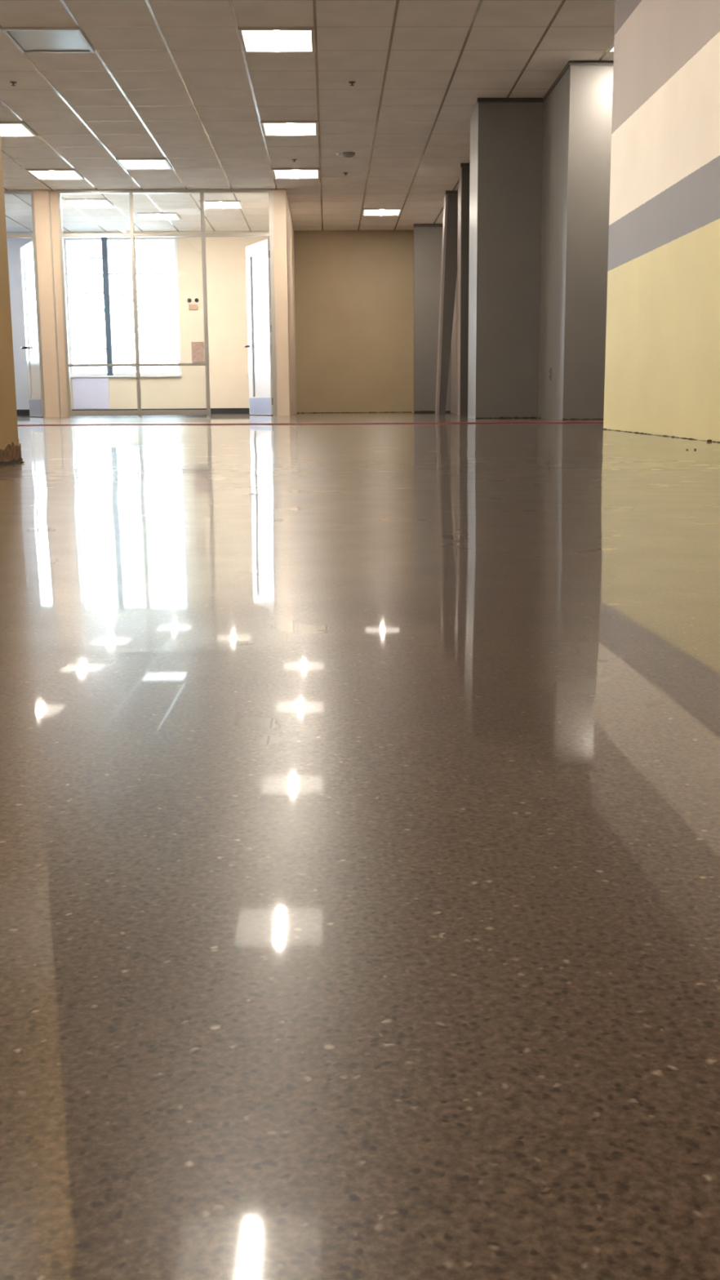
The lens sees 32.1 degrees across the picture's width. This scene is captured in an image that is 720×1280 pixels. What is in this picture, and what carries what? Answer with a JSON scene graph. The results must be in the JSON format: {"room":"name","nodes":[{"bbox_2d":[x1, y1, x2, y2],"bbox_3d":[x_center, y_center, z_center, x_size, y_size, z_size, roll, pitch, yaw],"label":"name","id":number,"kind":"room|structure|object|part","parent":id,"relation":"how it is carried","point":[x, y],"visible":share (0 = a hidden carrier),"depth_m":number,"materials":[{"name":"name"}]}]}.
{"room":"lobby","nodes":[
{"label":"lobby","id":0,"kind":"room"},
{"bbox_2d":[0,127,22,465],"bbox_3d":[-1.126,-1.415,0.346,0.148,3.110,7.260,-1,11,-1],"label":"wall","id":1,"kind":"structure","parent":0,"point":[10,446],"depth_m":4.02,"materials":[{"name":"beige paint"}]},
{"bbox_2d":[33,189,68,417],"bbox_3d":[-4.276,-4.635,17.413,0.320,3.070,0.180,-1,11,-1],"label":"wall","id":2,"kind":"structure","parent":0,"point":[45,201],"depth_m":17.34,"materials":[{"name":"paint"}]},
{"bbox_2d":[6,231,269,409],"bbox_3d":[-4.421,-5.412,21.528,6.265,3.070,0.180,-1,11,-1],"label":"wall","id":3,"kind":"structure","parent":0,"point":[226,270],"depth_m":21.54,"materials":[{"name":"beige paint"}]},
{"bbox_2d":[16,409,29,415],"bbox_3d":[-5.649,-3.938,21.674,0.980,0.100,0.019,-1,11,-1],"label":"baseboard","id":4,"kind":"structure","parent":3,"relation":"attached to","point":[20,412],"depth_m":21.66,"materials":[{"name":"black plastic"}]},
{"bbox_3d":[-4.653,-4.277,21.663,0.620,0.555,0.025,-1,11,-1],"label":"panel","id":5,"kind":"part","parent":3,"relation":"part of","materials":[{"name":"white"}]},
{"bbox_2d":[63,236,181,377],"bbox_3d":[-4.060,-5.692,21.449,1.930,2.335,0.150,-1,11,-1],"label":"window","id":6,"kind":"structure","parent":3,"relation":"in","point":[104,241],"depth_m":21.42,"materials":[{"name":"white"}]},
{"bbox_3d":[-4.050,-4.552,21.623,1.930,0.030,0.070,-1,11,-1],"label":"sill","id":7,"kind":"part","parent":6,"relation":"part of","materials":[{"name":"white"}]},
{"bbox_2d":[71,408,249,413],"bbox_3d":[-3.158,-3.971,21.760,3.765,0.095,0.019,-1,11,-1],"label":"baseboard","id":8,"kind":"structure","parent":3,"relation":"attached to","point":[213,411],"depth_m":21.77,"materials":[{"name":"black plastic"}]},
{"bbox_2d":[187,297,198,310],"bbox_3d":[-2.855,-5.748,21.433,0.192,0.193,0.020,-1,11,-1],"label":"wall control","id":9,"kind":"object","parent":3,"relation":"attached to","point":[191,307],"visible":1,"depth_m":21.43,"materials":[{"name":"beige plastic"}]},
{"bbox_3d":[-2.855,-5.697,21.442,0.150,0.090,0.020,-1,11,-1],"label":"plate","id":10,"kind":"part","parent":9,"relation":"part of","materials":[{"name":"beige plastic"}]},
{"bbox_2d":[191,342,204,362],"bbox_3d":[-2.794,-4.960,21.578,0.210,0.340,0.030,-1,11,-1],"label":"wall panel","id":11,"kind":"object","parent":3,"relation":"attached to","point":[197,348],"visible":1,"depth_m":21.56,"materials":[{"name":"beige"}]},
{"bbox_2d":[272,188,297,415],"bbox_3d":[-1.147,-5.050,19.479,0.180,3.070,4.200,-1,11,-1],"label":"wall","id":12,"kind":"structure","parent":0,"point":[283,229],"depth_m":17.54,"materials":[{"name":"paint"}]},
{"bbox_2d":[57,188,276,417],"bbox_3d":[-2.651,-4.657,17.409,2.930,3.050,0.080,-1,11,-1],"label":"glass wall","id":13,"kind":"structure","parent":12,"relation":"in","point":[203,234],"depth_m":17.32,"materials":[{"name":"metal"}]},
{"bbox_3d":[-3.119,-3.853,17.549,1.910,0.035,0.070,-1,11,-1],"label":"rail","id":14,"kind":"part","parent":13,"relation":"part of","materials":[{"name":"silver metal"}]},
{"bbox_3d":[-3.114,-3.207,17.671,1.910,0.070,0.070,-1,11,-1],"label":"rail","id":15,"kind":"part","parent":13,"relation":"part of","materials":[{"name":"silver metal"}]},
{"bbox_3d":[-2.635,-4.711,17.399,0.922,1.700,0.008,-1,11,-1],"label":"pane","id":16,"kind":"part","parent":13,"relation":"part of","materials":[{"name":"glass"}]},
{"bbox_3d":[-2.662,-6.133,17.130,2.930,0.045,0.080,-1,11,-1],"label":"head frame","id":17,"kind":"part","parent":13,"relation":"part of","materials":[{"name":"silver metal"}]},
{"bbox_3d":[-2.668,-5.571,17.236,2.840,0.045,0.070,-1,11,-1],"label":"rail","id":18,"kind":"part","parent":13,"relation":"part of","materials":[{"name":"silver metal"}]},
{"bbox_2d":[244,238,272,414],"bbox_3d":[-1.442,-4.463,18.024,0.206,2.398,1.050,-5,12,-22],"label":"door","id":19,"kind":"structure","parent":13,"relation":"attached to","point":[257,255],"depth_m":17.96,"materials":[{"name":"white"}]},
{"bbox_3d":[-1.436,-3.407,18.230,0.050,0.230,0.996,-5,12,-22],"label":"kick plate","id":20,"kind":"part","parent":19,"relation":"part of","materials":[{"name":"blue"}]},
{"bbox_2d":[0,0,615,231],"bbox_3d":[-1.456,-4.658,8.832,13.600,0.122,25.550,-1,11,-1],"label":"ceiling","id":21,"kind":"structure","parent":0,"point":[175,81],"depth_m":12.02,"materials":[{"name":"tile"}]},
{"bbox_2d":[0,121,37,136],"bbox_3d":[-3.792,-5.407,13.269,0.600,0.022,0.650,-1,11,-1],"label":"recessed light","id":22,"kind":"object","parent":21,"relation":"in","point":[7,128],"visible":0.98,"depth_m":13.28,"materials":[{"name":"white plastic"}]},
{"bbox_2d":[0,126,9,135],"bbox_3d":[-3.792,-5.402,13.270,0.048,0.012,0.500,-1,11,-1],"label":"basket","id":23,"kind":"object","parent":22,"relation":"on","point":[4,131],"depth_m":13.34,"materials":[{"name":"white plastic"}]},
{"bbox_2d":[0,124,33,135],"bbox_3d":[-3.792,-5.412,13.268,0.544,0.008,0.594,-1,11,-1],"label":"diffuser","id":24,"kind":"object","parent":22,"relation":"attached to","point":[6,129],"depth_m":13.31,"materials":[{"name":"white plastic"}]},
{"bbox_2d":[1,27,94,53],"bbox_3d":[-2.491,-4.812,10.054,0.600,0.018,0.650,-1,11,-1],"label":"recessed light","id":25,"kind":"object","parent":21,"relation":"in","point":[27,40],"visible":1,"depth_m":10.04,"materials":[{"name":"grey"}]},
{"bbox_2d":[7,31,89,50],"bbox_3d":[-2.491,-4.815,10.054,0.544,0.008,0.594,-1,11,-1],"label":"diffuser","id":26,"kind":"object","parent":25,"relation":"attached to","point":[23,40],"depth_m":10.05,"materials":[{"name":"grey"}]},
{"bbox_2d":[26,168,84,179],"bbox_3d":[-3.857,-5.900,15.882,0.600,0.022,0.650,-1,11,-1],"label":"recessed light","id":27,"kind":"object","parent":21,"relation":"in","point":[39,174],"visible":1,"depth_m":15.86,"materials":[{"name":"white plastic"}]},
{"bbox_2d":[31,170,80,178],"bbox_3d":[-3.857,-5.905,15.881,0.544,0.008,0.594,-1,11,-1],"label":"diffuser","id":28,"kind":"object","parent":27,"relation":"attached to","point":[37,174],"depth_m":15.87,"materials":[{"name":"white plastic"}]},
{"bbox_2d":[64,198,114,207],"bbox_3d":[-3.913,-6.325,18.132,0.600,0.022,0.650,-1,11,-1],"label":"recessed light","id":29,"kind":"object","parent":21,"relation":"in","point":[75,202],"visible":1,"depth_m":18.11,"materials":[{"name":"white plastic"}]},
{"bbox_2d":[67,200,110,206],"bbox_3d":[-3.913,-6.330,18.131,0.544,0.008,0.594,-1,11,-1],"label":"diffuser","id":30,"kind":"object","parent":29,"relation":"attached to","point":[73,202],"depth_m":18.13,"materials":[{"name":"white plastic"}]},
{"bbox_2d":[115,158,172,169],"bbox_3d":[-2.620,-5.791,15.241,0.600,0.018,0.650,-1,11,-1],"label":"recessed light","id":31,"kind":"object","parent":21,"relation":"in","point":[126,163],"visible":1,"depth_m":15.22,"materials":[{"name":"white plastic"}]},
{"bbox_2d":[119,160,169,168],"bbox_3d":[-2.620,-5.794,15.241,0.544,0.008,0.594,-1,11,-1],"label":"diffuser","id":32,"kind":"object","parent":31,"relation":"attached to","point":[126,164],"depth_m":15.26,"materials":[{"name":"white plastic"}]},
{"bbox_2d":[137,212,181,220],"bbox_3d":[-3.116,-6.585,19.477,0.600,0.022,0.650,-1,11,-1],"label":"recessed light","id":33,"kind":"object","parent":21,"relation":"in","point":[150,215],"visible":1,"depth_m":19.43,"materials":[{"name":"white plastic"}]},
{"bbox_2d":[139,213,177,219],"bbox_3d":[-3.116,-6.590,19.476,0.544,0.008,0.594,-1,11,-1],"label":"diffuser","id":34,"kind":"object","parent":33,"relation":"attached to","point":[144,216],"depth_m":19.50,"materials":[{"name":"white plastic"}]},
{"bbox_2d":[199,200,243,208],"bbox_3d":[-2.028,-6.385,18.371,0.600,0.022,0.650,-1,11,-1],"label":"recessed light","id":35,"kind":"object","parent":21,"relation":"in","point":[209,204],"visible":0.83,"depth_m":18.35,"materials":[{"name":"white plastic"}]},
{"bbox_2d":[204,201,240,208],"bbox_3d":[-2.028,-6.389,18.370,0.544,0.008,0.594,-1,11,-1],"label":"diffuser","id":36,"kind":"object","parent":35,"relation":"attached to","point":[207,204],"depth_m":18.37,"materials":[{"name":"white plastic"}]},
{"bbox_2d":[237,26,315,52],"bbox_3d":[-0.662,-4.832,10.096,0.600,0.022,0.650,-1,11,-1],"label":"recessed light","id":37,"kind":"object","parent":21,"relation":"in","point":[253,39],"visible":1,"depth_m":10.06,"materials":[{"name":"white plastic"}]},
{"bbox_2d":[273,31,281,50],"bbox_3d":[-0.662,-4.827,10.097,0.048,0.012,0.500,-1,11,-1],"label":"basket","id":38,"kind":"object","parent":37,"relation":"on","point":[277,34],"depth_m":10.08,"materials":[{"name":"white plastic"}]},
{"bbox_2d":[260,120,318,135],"bbox_3d":[-0.743,-5.444,13.338,0.600,0.022,0.650,-1,11,-1],"label":"recessed light","id":39,"kind":"object","parent":21,"relation":"in","point":[268,127],"visible":1,"depth_m":13.30,"materials":[{"name":"white plastic"}]},
{"bbox_2d":[287,123,293,134],"bbox_3d":[-0.743,-5.439,13.339,0.048,0.012,0.500,-1,11,-1],"label":"basket","id":40,"kind":"object","parent":39,"relation":"on","point":[290,126],"depth_m":13.32,"materials":[{"name":"white plastic"}]},
{"bbox_2d":[271,168,319,178],"bbox_3d":[-0.808,-5.937,15.951,0.600,0.022,0.650,-1,11,-1],"label":"recessed light","id":41,"kind":"object","parent":21,"relation":"in","point":[278,173],"visible":1,"depth_m":15.93,"materials":[{"name":"white plastic"}]},
{"bbox_2d":[293,169,298,177],"bbox_3d":[-0.808,-5.932,15.952,0.048,0.012,0.500,-1,11,-1],"label":"basket","id":42,"kind":"object","parent":41,"relation":"on","point":[295,171],"depth_m":15.93,"materials":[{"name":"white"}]},
{"bbox_2d":[336,151,355,157],"bbox_3d":[-0.168,-5.696,14.709,0.223,0.045,0.150,-1,11,-1],"label":"smoke detector","id":43,"kind":"object","parent":21,"relation":"attached to","point":[348,154],"visible":1,"depth_m":14.67,"materials":[{"name":"grey plastic"}]},
{"bbox_2d":[361,208,402,215],"bbox_3d":[0.331,-6.562,19.210,0.600,0.022,0.650,-1,11,-1],"label":"recessed light","id":44,"kind":"object","parent":21,"relation":"in","point":[366,211],"visible":1,"depth_m":19.18,"materials":[{"name":"white plastic"}]},
{"bbox_2d":[363,209,399,214],"bbox_3d":[0.331,-6.567,19.210,0.544,0.008,0.594,-1,11,-1],"label":"diffuser","id":45,"kind":"object","parent":44,"relation":"attached to","point":[365,211],"depth_m":19.20,"materials":[{"name":"white plastic"}]},
{"bbox_2d":[605,40,613,53],"bbox_3d":[2.369,-4.873,10.184,0.600,0.022,0.650,-1,11,-1],"label":"recessed light","id":46,"kind":"object","parent":21,"relation":"in","point":[611,49],"visible":0.12,"depth_m":10.41,"materials":[{"name":"white plastic"}]},
{"bbox_2d":[293,230,413,413],"bbox_3d":[0.654,-4.640,17.235,3.400,3.070,9.150,-1,11,-1],"label":"wall","id":47,"kind":"structure","parent":0,"point":[354,289],"depth_m":21.56,"materials":[{"name":"beige paint"}]},
{"bbox_2d":[0,412,719,1279],"bbox_3d":[-1.498,-1.707,10.024,13.500,0.023,26.800,-1,11,-1],"label":"floor","id":48,"kind":"structure","parent":0,"point":[359,784],"depth_m":0.46,"materials":[{"name":"stone"}]},
{"bbox_2d":[4,189,44,417],"bbox_3d":[-5.042,-4.628,17.355,1.215,3.050,0.080,-1,11,-1],"label":"glass wall","id":49,"kind":"structure","parent":48,"relation":"on","point":[6,192],"depth_m":17.21,"materials":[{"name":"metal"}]},
{"bbox_3d":[-5.054,-6.104,17.076,1.215,0.045,0.080,-1,11,-1],"label":"head frame","id":50,"kind":"part","parent":49,"relation":"part of","materials":[{"name":"silver metal"}]},
{"bbox_3d":[-5.040,-5.542,17.182,1.125,0.050,0.070,-1,11,-1],"label":"rail","id":51,"kind":"part","parent":49,"relation":"part of","materials":[{"name":"silver metal"}]},
{"bbox_2d":[20,240,43,416],"bbox_3d":[-4.688,-4.424,17.950,0.206,2.398,1.063,-5,12,-23],"label":"door","id":52,"kind":"structure","parent":49,"relation":"attached to","point":[27,251],"depth_m":17.90,"materials":[{"name":"white"}]},
{"bbox_3d":[-4.683,-3.368,18.156,0.050,0.230,1.009,-5,12,-23],"label":"kick plate","id":53,"kind":"part","parent":52,"relation":"part of","materials":[{"name":"blue"}]},
{"bbox_2d":[17,422,603,425],"bbox_3d":[-0.500,-1.739,10.073,5.095,0.010,0.095,1,11,9],"label":"cord","id":54,"kind":"object","parent":48,"relation":"on","point":[451,422],"visible":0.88,"depth_m":10.01,"materials":[{"name":"red plastic"}]},
{"bbox_2d":[435,190,457,413],"bbox_3d":[1.273,-4.764,17.812,0.375,3.050,0.340,-1,11,-1],"label":"column","id":55,"kind":"structure","parent":48,"relation":"on","point":[449,246],"depth_m":17.66,"materials":[{"name":"paint"}]},
{"bbox_2d":[413,223,451,412],"bbox_3d":[1.328,-5.344,20.933,0.870,3.070,0.155,-1,11,-1],"label":"wall","id":56,"kind":"structure","parent":0,"point":[428,237],"depth_m":20.85,"materials":[{"name":"grey paint"}]},
{"bbox_3d":[1.198,-6.813,20.582,0.630,0.050,0.015,-1,11,-1],"label":"dark edge trim","id":57,"kind":"part","parent":56,"relation":"part of","materials":[{"name":"paint"}]},
{"bbox_2d":[450,163,470,415],"bbox_3d":[1.656,-4.849,18.299,0.945,3.070,5.330,-1,11,-1],"label":"wall","id":58,"kind":"structure","parent":0,"point":[460,336],"depth_m":15.84,"materials":[{"name":"paint"}]},
{"bbox_3d":[1.709,-5.840,15.409,0.945,0.050,0.016,-1,11,-1],"label":"edge trim","id":59,"kind":"part","parent":58,"relation":"part of","materials":[{"name":"paint"}]},
{"bbox_2d":[467,60,613,419],"bbox_3d":[2.817,-3.692,12.126,3.330,3.070,2.065,-1,11,-1],"label":"wall","id":60,"kind":"structure","parent":0,"point":[540,168],"depth_m":12.14,"materials":[{"name":"grey paint"}]},
{"bbox_3d":[2.814,-5.116,11.491,3.330,0.035,1.345,-1,11,-1],"label":"dark edge trim","id":61,"kind":"part","parent":60,"relation":"part of","materials":[{"name":"paint"}]},
{"bbox_2d":[548,368,551,380],"bbox_3d":[1.809,-2.534,11.935,0.014,0.116,0.072,-1,11,-1],"label":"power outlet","id":62,"kind":"object","parent":60,"relation":"attached to","point":[549,369],"visible":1,"depth_m":11.91,"materials":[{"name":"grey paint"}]},
{"bbox_2d":[602,0,719,442],"bbox_3d":[1.683,-1.770,2.110,0.164,3.110,10.720,-1,11,-1],"label":"wall","id":63,"kind":"structure","parent":0,"point":[662,357],"depth_m":6.20,"materials":[{"name":"paint"}]},
{"label":"outside","id":64,"kind":"structure","parent":0,"visible":0},
{"bbox_3d":[-6.122,-7.803,45.384,50.000,0.100,47.640,-1,11,-1],"label":"ground","id":65,"kind":"structure","parent":64,"visible":0},
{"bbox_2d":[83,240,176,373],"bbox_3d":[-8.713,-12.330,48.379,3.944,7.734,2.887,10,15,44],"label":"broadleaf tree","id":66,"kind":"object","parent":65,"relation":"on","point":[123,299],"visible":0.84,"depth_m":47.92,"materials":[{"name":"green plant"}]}
]}

